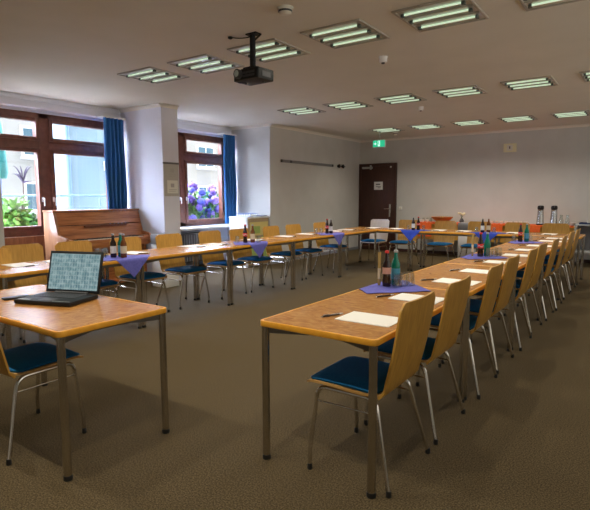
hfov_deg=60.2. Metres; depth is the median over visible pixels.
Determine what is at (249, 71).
vent
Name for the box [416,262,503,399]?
chair
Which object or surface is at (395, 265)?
water bottle
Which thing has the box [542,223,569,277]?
chair
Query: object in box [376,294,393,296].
ballpoint pen
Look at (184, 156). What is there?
window
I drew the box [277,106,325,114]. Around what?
recessed light
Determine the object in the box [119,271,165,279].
seat cushion
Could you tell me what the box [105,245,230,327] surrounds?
conference table
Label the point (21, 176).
spiky plant
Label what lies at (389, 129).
recessed light
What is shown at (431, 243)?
seat cushion
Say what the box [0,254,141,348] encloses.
conference table
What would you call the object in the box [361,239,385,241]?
seat cushion
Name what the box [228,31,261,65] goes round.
ceiling mount
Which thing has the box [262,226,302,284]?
chair
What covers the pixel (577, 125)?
trim
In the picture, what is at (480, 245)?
bottle
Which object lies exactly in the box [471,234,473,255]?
juice bottle
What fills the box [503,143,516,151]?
wall panel
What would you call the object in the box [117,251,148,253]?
paper
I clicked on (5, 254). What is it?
chair
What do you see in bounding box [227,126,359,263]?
wall
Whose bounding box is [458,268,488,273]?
paper
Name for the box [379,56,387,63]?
ceiling sensor
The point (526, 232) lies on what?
water bottle
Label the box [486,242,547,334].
chair
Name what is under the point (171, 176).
notice board
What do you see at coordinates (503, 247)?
conference table
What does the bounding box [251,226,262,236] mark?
print
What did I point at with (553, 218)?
jug
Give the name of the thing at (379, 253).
juice bottle
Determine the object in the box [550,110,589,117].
recessed light
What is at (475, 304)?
seat cushion
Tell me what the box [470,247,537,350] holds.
chair
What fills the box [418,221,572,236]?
table runner
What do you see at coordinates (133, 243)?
chair
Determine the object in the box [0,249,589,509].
floor
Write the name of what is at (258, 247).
table cloth
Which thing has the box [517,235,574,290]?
conference table
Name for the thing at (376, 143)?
exit sign
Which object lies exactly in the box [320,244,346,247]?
seat cushion
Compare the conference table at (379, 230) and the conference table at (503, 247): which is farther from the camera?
the conference table at (379, 230)
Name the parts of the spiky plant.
crown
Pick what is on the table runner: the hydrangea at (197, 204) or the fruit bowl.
the fruit bowl
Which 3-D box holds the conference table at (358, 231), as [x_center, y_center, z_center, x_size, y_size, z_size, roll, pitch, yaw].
[0.906,-0.072,9.374,0.660,0.740,1.370,4,8,35]
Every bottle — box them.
[110,233,116,257]
[117,233,121,256]
[120,234,126,257]
[243,224,246,242]
[250,224,254,242]
[325,219,328,233]
[329,219,332,232]
[378,252,380,284]
[382,250,390,286]
[391,250,399,285]
[412,217,414,229]
[417,217,419,229]
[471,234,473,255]
[477,232,483,256]
[480,218,484,232]
[484,232,489,255]
[486,218,490,232]
[518,224,522,241]
[524,224,528,241]
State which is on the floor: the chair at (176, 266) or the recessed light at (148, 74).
the chair at (176, 266)
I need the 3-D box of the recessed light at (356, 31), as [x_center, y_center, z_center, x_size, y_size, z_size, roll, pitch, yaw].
[0.453,-1.954,4.546,0.588,0.028,0.592,4,8,35]
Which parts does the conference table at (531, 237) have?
leg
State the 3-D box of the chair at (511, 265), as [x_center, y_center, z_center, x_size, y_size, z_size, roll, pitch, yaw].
[1.524,0.437,4.203,0.531,0.890,0.516,4,8,35]
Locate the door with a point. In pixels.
(373, 204)
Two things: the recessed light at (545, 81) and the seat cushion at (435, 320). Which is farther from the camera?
the recessed light at (545, 81)
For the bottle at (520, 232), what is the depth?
6.92 m
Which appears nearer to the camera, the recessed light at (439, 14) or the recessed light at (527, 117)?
the recessed light at (439, 14)
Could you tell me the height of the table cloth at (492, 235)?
0.198 m
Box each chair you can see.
[0,243,46,342]
[0,248,22,339]
[0,341,86,465]
[55,240,119,297]
[109,236,169,311]
[155,233,209,309]
[198,230,246,299]
[229,228,273,292]
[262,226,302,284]
[285,224,322,278]
[307,291,435,498]
[313,222,347,272]
[359,219,389,261]
[363,276,470,444]
[389,220,418,263]
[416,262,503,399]
[423,220,456,266]
[441,254,519,373]
[459,221,490,256]
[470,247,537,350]
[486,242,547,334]
[503,238,558,320]
[504,222,529,242]
[517,234,567,310]
[528,231,574,299]
[537,228,580,292]
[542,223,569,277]
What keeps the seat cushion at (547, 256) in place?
on the chair at (577, 234)
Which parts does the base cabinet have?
door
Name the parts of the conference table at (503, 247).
leg, leg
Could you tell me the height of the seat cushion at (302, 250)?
0.046 m
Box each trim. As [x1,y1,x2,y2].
[118,103,160,112]
[161,103,178,109]
[231,124,269,129]
[270,124,360,142]
[360,124,589,142]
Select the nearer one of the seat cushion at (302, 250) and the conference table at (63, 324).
the conference table at (63, 324)
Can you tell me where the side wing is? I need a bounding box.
[52,124,106,209]
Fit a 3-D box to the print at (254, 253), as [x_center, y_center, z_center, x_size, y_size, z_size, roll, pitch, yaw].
[-0.706,-0.113,10.042,0.004,0.480,0.560,4,8,35]
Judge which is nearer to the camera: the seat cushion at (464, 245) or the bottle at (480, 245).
the bottle at (480, 245)
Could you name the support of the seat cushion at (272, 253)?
on the chair at (276, 251)
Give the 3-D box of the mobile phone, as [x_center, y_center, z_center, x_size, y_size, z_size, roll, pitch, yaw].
[-1.729,0.263,3.159,0.150,0.012,0.066,-7,9,-44]
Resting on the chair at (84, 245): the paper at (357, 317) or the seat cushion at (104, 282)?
the seat cushion at (104, 282)
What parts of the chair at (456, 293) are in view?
leg, rail, seat, leg, backrest, leg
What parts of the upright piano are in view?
panel, lid, panel, panel, panel, panel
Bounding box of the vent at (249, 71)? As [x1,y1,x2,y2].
[242,70,253,76]
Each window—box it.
[0,108,107,237]
[178,132,229,230]
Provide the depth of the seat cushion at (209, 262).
6.97 m
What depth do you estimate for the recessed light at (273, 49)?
5.01 m
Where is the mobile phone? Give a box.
[2,294,29,300]
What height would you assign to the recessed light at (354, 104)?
0.028 m
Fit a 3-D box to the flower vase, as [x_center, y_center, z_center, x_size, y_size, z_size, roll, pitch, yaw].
[3.697,-0.831,11.320,0.180,0.233,0.154,4,8,35]
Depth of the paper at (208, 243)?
6.72 m
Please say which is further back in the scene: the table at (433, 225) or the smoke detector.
the table at (433, 225)
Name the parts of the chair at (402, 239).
backrest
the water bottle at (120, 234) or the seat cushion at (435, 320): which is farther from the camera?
the water bottle at (120, 234)
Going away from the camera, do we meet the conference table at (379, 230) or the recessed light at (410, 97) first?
the recessed light at (410, 97)
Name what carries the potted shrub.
in the planter
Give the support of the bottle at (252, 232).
on the table cloth at (258, 247)
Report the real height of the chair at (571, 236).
0.890 m
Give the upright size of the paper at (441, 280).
0.004 m
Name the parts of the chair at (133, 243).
backrest, leg, seat, leg, leg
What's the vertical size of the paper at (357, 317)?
0.004 m
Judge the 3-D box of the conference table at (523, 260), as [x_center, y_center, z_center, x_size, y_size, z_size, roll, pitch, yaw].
[2.056,0.396,5.215,0.660,0.740,1.370,4,8,35]
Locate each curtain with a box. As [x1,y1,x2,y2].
[97,115,127,223]
[217,133,236,222]
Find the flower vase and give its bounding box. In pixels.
[458,212,464,221]
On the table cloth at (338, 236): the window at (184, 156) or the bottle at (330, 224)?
the bottle at (330, 224)
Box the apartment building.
[0,118,218,225]
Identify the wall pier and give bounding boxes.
[120,107,181,279]
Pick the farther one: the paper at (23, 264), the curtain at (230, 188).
the curtain at (230, 188)
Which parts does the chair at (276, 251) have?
backrest, leg, seat, leg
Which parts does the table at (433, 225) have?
panel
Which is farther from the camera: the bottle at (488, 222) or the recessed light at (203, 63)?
the bottle at (488, 222)
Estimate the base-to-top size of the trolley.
0.824 m
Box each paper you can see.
[1,262,37,267]
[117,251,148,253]
[176,245,196,247]
[204,243,227,244]
[335,311,397,327]
[388,293,443,304]
[432,278,481,285]
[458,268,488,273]
[483,260,520,263]
[501,253,527,256]
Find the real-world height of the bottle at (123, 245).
0.247 m
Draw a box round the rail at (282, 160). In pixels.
[281,159,333,166]
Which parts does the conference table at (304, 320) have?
leg, apron frame, leg, leg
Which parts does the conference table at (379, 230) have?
leg, apron frame, leg, leg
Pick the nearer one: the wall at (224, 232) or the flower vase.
the wall at (224, 232)
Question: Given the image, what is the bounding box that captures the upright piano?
[42,208,150,282]
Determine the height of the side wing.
7.200 m
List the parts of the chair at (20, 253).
backrest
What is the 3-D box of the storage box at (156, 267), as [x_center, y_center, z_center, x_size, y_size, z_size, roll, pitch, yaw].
[-2.003,0.079,7.857,0.340,0.800,0.280,4,8,35]
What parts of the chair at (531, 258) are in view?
leg, leg, backrest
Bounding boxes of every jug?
[536,205,543,224]
[550,205,557,222]
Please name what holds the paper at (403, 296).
on the conference table at (304, 320)
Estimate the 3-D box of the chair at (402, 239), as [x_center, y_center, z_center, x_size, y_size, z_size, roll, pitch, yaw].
[2.196,-0.257,10.305,0.516,0.890,0.531,4,8,35]
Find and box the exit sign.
[373,135,385,147]
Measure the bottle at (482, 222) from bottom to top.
0.247 m
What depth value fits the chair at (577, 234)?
7.30 m
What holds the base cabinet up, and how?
on the floor
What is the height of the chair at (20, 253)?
0.890 m
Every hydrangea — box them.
[188,181,207,218]
[203,184,218,218]
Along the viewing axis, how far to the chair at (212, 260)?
7.10 m
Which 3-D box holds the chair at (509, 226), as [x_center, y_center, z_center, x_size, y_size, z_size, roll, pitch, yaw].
[3.904,-0.127,9.108,0.516,0.890,0.531,4,8,35]
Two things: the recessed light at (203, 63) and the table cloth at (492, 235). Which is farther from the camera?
the table cloth at (492, 235)
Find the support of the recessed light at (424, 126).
in the ceiling at (75, 51)
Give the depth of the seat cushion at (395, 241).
10.13 m
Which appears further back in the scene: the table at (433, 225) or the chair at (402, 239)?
the table at (433, 225)
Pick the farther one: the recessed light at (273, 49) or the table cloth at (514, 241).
the table cloth at (514, 241)
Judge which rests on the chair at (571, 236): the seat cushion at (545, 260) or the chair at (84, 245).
the seat cushion at (545, 260)
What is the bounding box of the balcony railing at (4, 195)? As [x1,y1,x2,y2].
[3,194,197,208]
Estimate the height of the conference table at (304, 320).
0.740 m
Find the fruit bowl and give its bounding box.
[432,216,452,220]
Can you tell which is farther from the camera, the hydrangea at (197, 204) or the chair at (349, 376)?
the hydrangea at (197, 204)
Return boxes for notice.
[374,182,382,189]
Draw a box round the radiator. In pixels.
[181,232,202,262]
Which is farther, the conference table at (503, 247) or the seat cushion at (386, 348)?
the conference table at (503, 247)
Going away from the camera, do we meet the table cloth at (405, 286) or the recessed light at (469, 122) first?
the table cloth at (405, 286)
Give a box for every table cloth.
[103,255,149,276]
[233,241,267,257]
[317,232,344,244]
[359,280,429,293]
[397,229,428,240]
[460,253,506,258]
[470,232,507,241]
[508,240,542,243]
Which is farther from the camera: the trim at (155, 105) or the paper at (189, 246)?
the trim at (155, 105)
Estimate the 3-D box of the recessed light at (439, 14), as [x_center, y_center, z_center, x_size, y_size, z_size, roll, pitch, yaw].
[1.162,-1.900,4.049,0.588,0.028,0.592,4,8,35]
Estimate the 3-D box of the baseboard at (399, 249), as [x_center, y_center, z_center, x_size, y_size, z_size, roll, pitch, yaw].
[5.781,0.113,10.582,7.850,0.070,0.015,4,8,35]
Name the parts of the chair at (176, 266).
leg, backrest, leg, seat, leg, leg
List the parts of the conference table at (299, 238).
leg, leg, leg, apron frame, leg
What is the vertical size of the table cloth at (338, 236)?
0.198 m
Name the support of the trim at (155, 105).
attached to the wall pier
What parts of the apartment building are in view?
window sill, pane, pane, pane, window sill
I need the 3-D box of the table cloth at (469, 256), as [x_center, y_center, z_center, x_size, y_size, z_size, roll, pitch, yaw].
[1.893,0.108,5.295,0.440,0.198,0.440,-1,7,-10]
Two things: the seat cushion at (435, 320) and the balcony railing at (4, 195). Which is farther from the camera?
the balcony railing at (4, 195)
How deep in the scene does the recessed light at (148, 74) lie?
6.01 m
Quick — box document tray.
[236,213,255,216]
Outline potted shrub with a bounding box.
[2,195,37,226]
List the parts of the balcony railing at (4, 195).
handrail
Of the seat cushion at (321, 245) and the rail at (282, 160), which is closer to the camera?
the seat cushion at (321, 245)
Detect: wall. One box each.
[0,91,231,275]
[0,179,4,247]
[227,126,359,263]
[360,126,589,259]
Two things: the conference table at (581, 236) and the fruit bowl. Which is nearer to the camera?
the conference table at (581, 236)
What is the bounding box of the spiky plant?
[14,166,32,208]
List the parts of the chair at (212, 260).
leg, backrest, leg, seat, leg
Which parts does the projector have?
port panel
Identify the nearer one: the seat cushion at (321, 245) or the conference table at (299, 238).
the conference table at (299, 238)
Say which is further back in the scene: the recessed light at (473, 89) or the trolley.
the trolley
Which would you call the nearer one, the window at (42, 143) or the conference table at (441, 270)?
the conference table at (441, 270)
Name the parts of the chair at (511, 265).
leg, backrest, leg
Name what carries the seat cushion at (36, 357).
on the chair at (32, 359)
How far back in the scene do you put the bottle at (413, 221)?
9.40 m
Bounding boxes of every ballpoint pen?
[321,313,342,316]
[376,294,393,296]
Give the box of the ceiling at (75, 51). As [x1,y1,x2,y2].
[0,0,589,139]
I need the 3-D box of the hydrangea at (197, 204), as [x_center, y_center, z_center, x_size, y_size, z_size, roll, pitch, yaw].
[-2.267,-1.045,11.042,0.783,1.087,0.790,3,7,27]
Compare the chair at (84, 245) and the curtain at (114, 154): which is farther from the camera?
the curtain at (114, 154)
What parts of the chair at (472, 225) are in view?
backrest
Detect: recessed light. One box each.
[117,66,189,83]
[167,54,244,73]
[227,38,309,62]
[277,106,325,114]
[300,18,389,48]
[322,100,372,109]
[368,127,404,132]
[374,93,426,104]
[391,0,488,31]
[407,123,444,129]
[432,85,487,97]
[450,119,488,125]
[497,115,537,121]
[500,76,558,90]
[519,0,583,11]
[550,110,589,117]
[579,71,589,81]
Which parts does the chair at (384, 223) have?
backrest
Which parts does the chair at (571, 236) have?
leg, backrest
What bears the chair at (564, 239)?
on the floor
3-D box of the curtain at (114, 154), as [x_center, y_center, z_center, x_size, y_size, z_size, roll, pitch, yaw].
[-2.951,-1.326,8.306,0.189,1.795,0.420,4,8,35]
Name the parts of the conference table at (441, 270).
leg, leg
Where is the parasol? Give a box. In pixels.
[0,121,7,204]
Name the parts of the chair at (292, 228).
backrest, leg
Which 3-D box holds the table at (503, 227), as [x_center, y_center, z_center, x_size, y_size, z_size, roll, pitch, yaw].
[4.282,-0.297,11.114,1.080,0.775,0.660,4,8,35]
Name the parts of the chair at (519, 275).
leg, leg, backrest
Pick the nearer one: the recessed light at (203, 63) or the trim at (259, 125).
the recessed light at (203, 63)
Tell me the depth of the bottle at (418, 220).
9.44 m
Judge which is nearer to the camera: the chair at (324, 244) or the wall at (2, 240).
the wall at (2, 240)
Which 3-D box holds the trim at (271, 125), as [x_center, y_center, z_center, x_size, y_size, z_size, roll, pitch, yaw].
[0.609,-2.743,11.589,0.045,0.050,3.800,4,8,35]
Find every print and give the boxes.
[250,221,267,234]
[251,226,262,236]
[251,237,267,255]
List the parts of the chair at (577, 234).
leg, leg, backrest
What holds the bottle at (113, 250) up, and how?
on the table cloth at (132, 264)
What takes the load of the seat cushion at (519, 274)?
on the chair at (519, 275)
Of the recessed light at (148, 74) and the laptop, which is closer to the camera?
the laptop
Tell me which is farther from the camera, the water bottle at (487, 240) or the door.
the door
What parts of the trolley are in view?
panel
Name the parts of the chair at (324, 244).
backrest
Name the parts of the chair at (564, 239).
leg, leg, backrest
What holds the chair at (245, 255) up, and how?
on the floor
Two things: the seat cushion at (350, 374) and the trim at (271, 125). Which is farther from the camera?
the trim at (271, 125)
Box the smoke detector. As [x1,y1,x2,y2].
[277,5,292,15]
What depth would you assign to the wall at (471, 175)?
11.37 m
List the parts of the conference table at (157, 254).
leg, leg, apron frame, leg, leg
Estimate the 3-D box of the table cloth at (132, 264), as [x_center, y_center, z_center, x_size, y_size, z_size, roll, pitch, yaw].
[-1.756,0.123,5.261,0.468,0.198,0.468,-1,7,-10]
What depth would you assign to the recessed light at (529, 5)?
3.80 m
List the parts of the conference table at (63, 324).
leg, leg, apron frame, leg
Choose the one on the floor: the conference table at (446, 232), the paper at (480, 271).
the conference table at (446, 232)
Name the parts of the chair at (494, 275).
leg, seat, leg, backrest, leg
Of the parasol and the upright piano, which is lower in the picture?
the upright piano
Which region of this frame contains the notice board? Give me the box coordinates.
[163,162,178,195]
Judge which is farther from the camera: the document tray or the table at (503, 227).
the table at (503, 227)
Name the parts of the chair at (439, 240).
seat, backrest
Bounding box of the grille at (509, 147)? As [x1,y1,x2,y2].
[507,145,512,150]
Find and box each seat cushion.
[4,342,78,372]
[100,279,117,286]
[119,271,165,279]
[165,265,206,272]
[207,260,244,265]
[237,256,271,261]
[270,251,301,255]
[295,248,321,252]
[311,356,389,393]
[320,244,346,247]
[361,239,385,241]
[378,337,435,359]
[390,240,413,243]
[427,242,452,245]
[430,312,477,329]
[460,244,476,247]
[470,299,495,312]
[474,287,518,296]
[500,279,521,287]
[516,270,543,277]
[544,259,556,264]
[545,254,568,259]
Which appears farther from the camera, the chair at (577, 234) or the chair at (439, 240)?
the chair at (439, 240)
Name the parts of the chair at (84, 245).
backrest, seat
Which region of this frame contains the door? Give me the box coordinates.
[358,163,396,250]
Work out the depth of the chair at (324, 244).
9.44 m
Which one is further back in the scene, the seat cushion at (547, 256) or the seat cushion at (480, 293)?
the seat cushion at (547, 256)
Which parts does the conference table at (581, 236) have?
apron frame, leg, leg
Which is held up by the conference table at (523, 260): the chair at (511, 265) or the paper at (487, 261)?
the paper at (487, 261)
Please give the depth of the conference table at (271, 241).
6.82 m
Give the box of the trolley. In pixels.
[574,223,589,264]
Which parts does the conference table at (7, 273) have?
leg, apron frame, leg, leg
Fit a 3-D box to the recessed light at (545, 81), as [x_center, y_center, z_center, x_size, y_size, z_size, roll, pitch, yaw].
[3.002,-2.186,6.516,0.588,0.028,0.592,4,8,35]
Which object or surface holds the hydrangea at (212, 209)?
on the planter
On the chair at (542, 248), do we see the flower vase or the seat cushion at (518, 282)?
the seat cushion at (518, 282)
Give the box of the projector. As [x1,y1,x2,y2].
[233,65,273,85]
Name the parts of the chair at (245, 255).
backrest, leg, seat, leg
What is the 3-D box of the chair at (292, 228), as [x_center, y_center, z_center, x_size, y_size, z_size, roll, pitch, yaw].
[0.162,-0.074,8.742,0.531,0.890,0.516,5,8,36]
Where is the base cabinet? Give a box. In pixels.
[229,216,268,266]
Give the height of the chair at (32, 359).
0.890 m
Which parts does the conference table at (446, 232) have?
leg, leg, apron frame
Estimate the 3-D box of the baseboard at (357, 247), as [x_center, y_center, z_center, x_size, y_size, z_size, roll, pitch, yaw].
[0.605,-0.021,11.906,0.015,0.070,3.800,4,8,35]
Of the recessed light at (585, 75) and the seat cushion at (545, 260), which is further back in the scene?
the seat cushion at (545, 260)
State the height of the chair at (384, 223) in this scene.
0.890 m
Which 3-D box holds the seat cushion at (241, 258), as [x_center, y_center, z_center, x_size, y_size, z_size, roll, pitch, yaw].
[-0.599,0.046,7.545,0.391,0.046,0.416,5,8,36]
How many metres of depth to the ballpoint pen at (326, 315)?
2.65 m
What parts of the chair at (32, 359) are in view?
backrest, leg, leg, rail, seat, leg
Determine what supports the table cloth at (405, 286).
on the conference table at (304, 320)
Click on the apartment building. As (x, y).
(203, 176)
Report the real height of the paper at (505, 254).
0.004 m
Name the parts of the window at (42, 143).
sash, sash, sash, sash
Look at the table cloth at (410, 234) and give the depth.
9.34 m
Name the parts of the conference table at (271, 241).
leg, leg, leg, apron frame, leg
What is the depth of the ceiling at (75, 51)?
5.42 m
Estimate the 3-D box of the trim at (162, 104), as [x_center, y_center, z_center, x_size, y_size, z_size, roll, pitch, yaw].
[-1.956,-2.325,7.971,0.045,0.050,0.330,4,8,35]
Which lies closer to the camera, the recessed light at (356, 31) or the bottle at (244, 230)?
the recessed light at (356, 31)
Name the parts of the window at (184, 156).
sash, sash, sash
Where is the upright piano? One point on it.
(94, 226)
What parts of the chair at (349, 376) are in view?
leg, rail, seat, leg, leg, backrest, leg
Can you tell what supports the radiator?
on the floor
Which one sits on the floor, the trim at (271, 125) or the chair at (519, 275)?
the chair at (519, 275)
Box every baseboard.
[271,246,358,263]
[398,248,589,262]
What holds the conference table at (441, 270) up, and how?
on the floor
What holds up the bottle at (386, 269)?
on the table cloth at (405, 286)
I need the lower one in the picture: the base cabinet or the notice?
the base cabinet
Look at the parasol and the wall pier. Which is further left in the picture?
the parasol
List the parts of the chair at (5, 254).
backrest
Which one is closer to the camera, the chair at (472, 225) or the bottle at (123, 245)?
the bottle at (123, 245)
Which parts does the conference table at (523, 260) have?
leg, leg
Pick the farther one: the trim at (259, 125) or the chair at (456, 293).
the trim at (259, 125)
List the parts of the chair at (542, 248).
leg, leg, backrest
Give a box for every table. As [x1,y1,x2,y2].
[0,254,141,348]
[0,285,169,481]
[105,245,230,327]
[195,238,293,304]
[260,288,468,498]
[261,233,339,288]
[309,229,376,276]
[345,227,421,270]
[381,263,514,399]
[410,229,496,270]
[416,224,457,252]
[443,250,542,349]
[490,232,585,284]
[490,243,561,316]
[491,226,504,242]
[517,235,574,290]
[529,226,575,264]
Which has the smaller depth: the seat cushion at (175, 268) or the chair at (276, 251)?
the seat cushion at (175, 268)
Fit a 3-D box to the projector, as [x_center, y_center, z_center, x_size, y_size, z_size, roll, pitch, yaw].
[-0.386,-1.605,4.547,0.309,0.138,0.276,5,8,38]
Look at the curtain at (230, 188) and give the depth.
10.45 m
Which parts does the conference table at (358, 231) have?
leg, leg, leg, apron frame, leg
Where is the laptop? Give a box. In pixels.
[14,251,103,306]
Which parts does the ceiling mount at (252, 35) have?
ceiling plate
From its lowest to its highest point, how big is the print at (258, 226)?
0.260 m
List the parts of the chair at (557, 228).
backrest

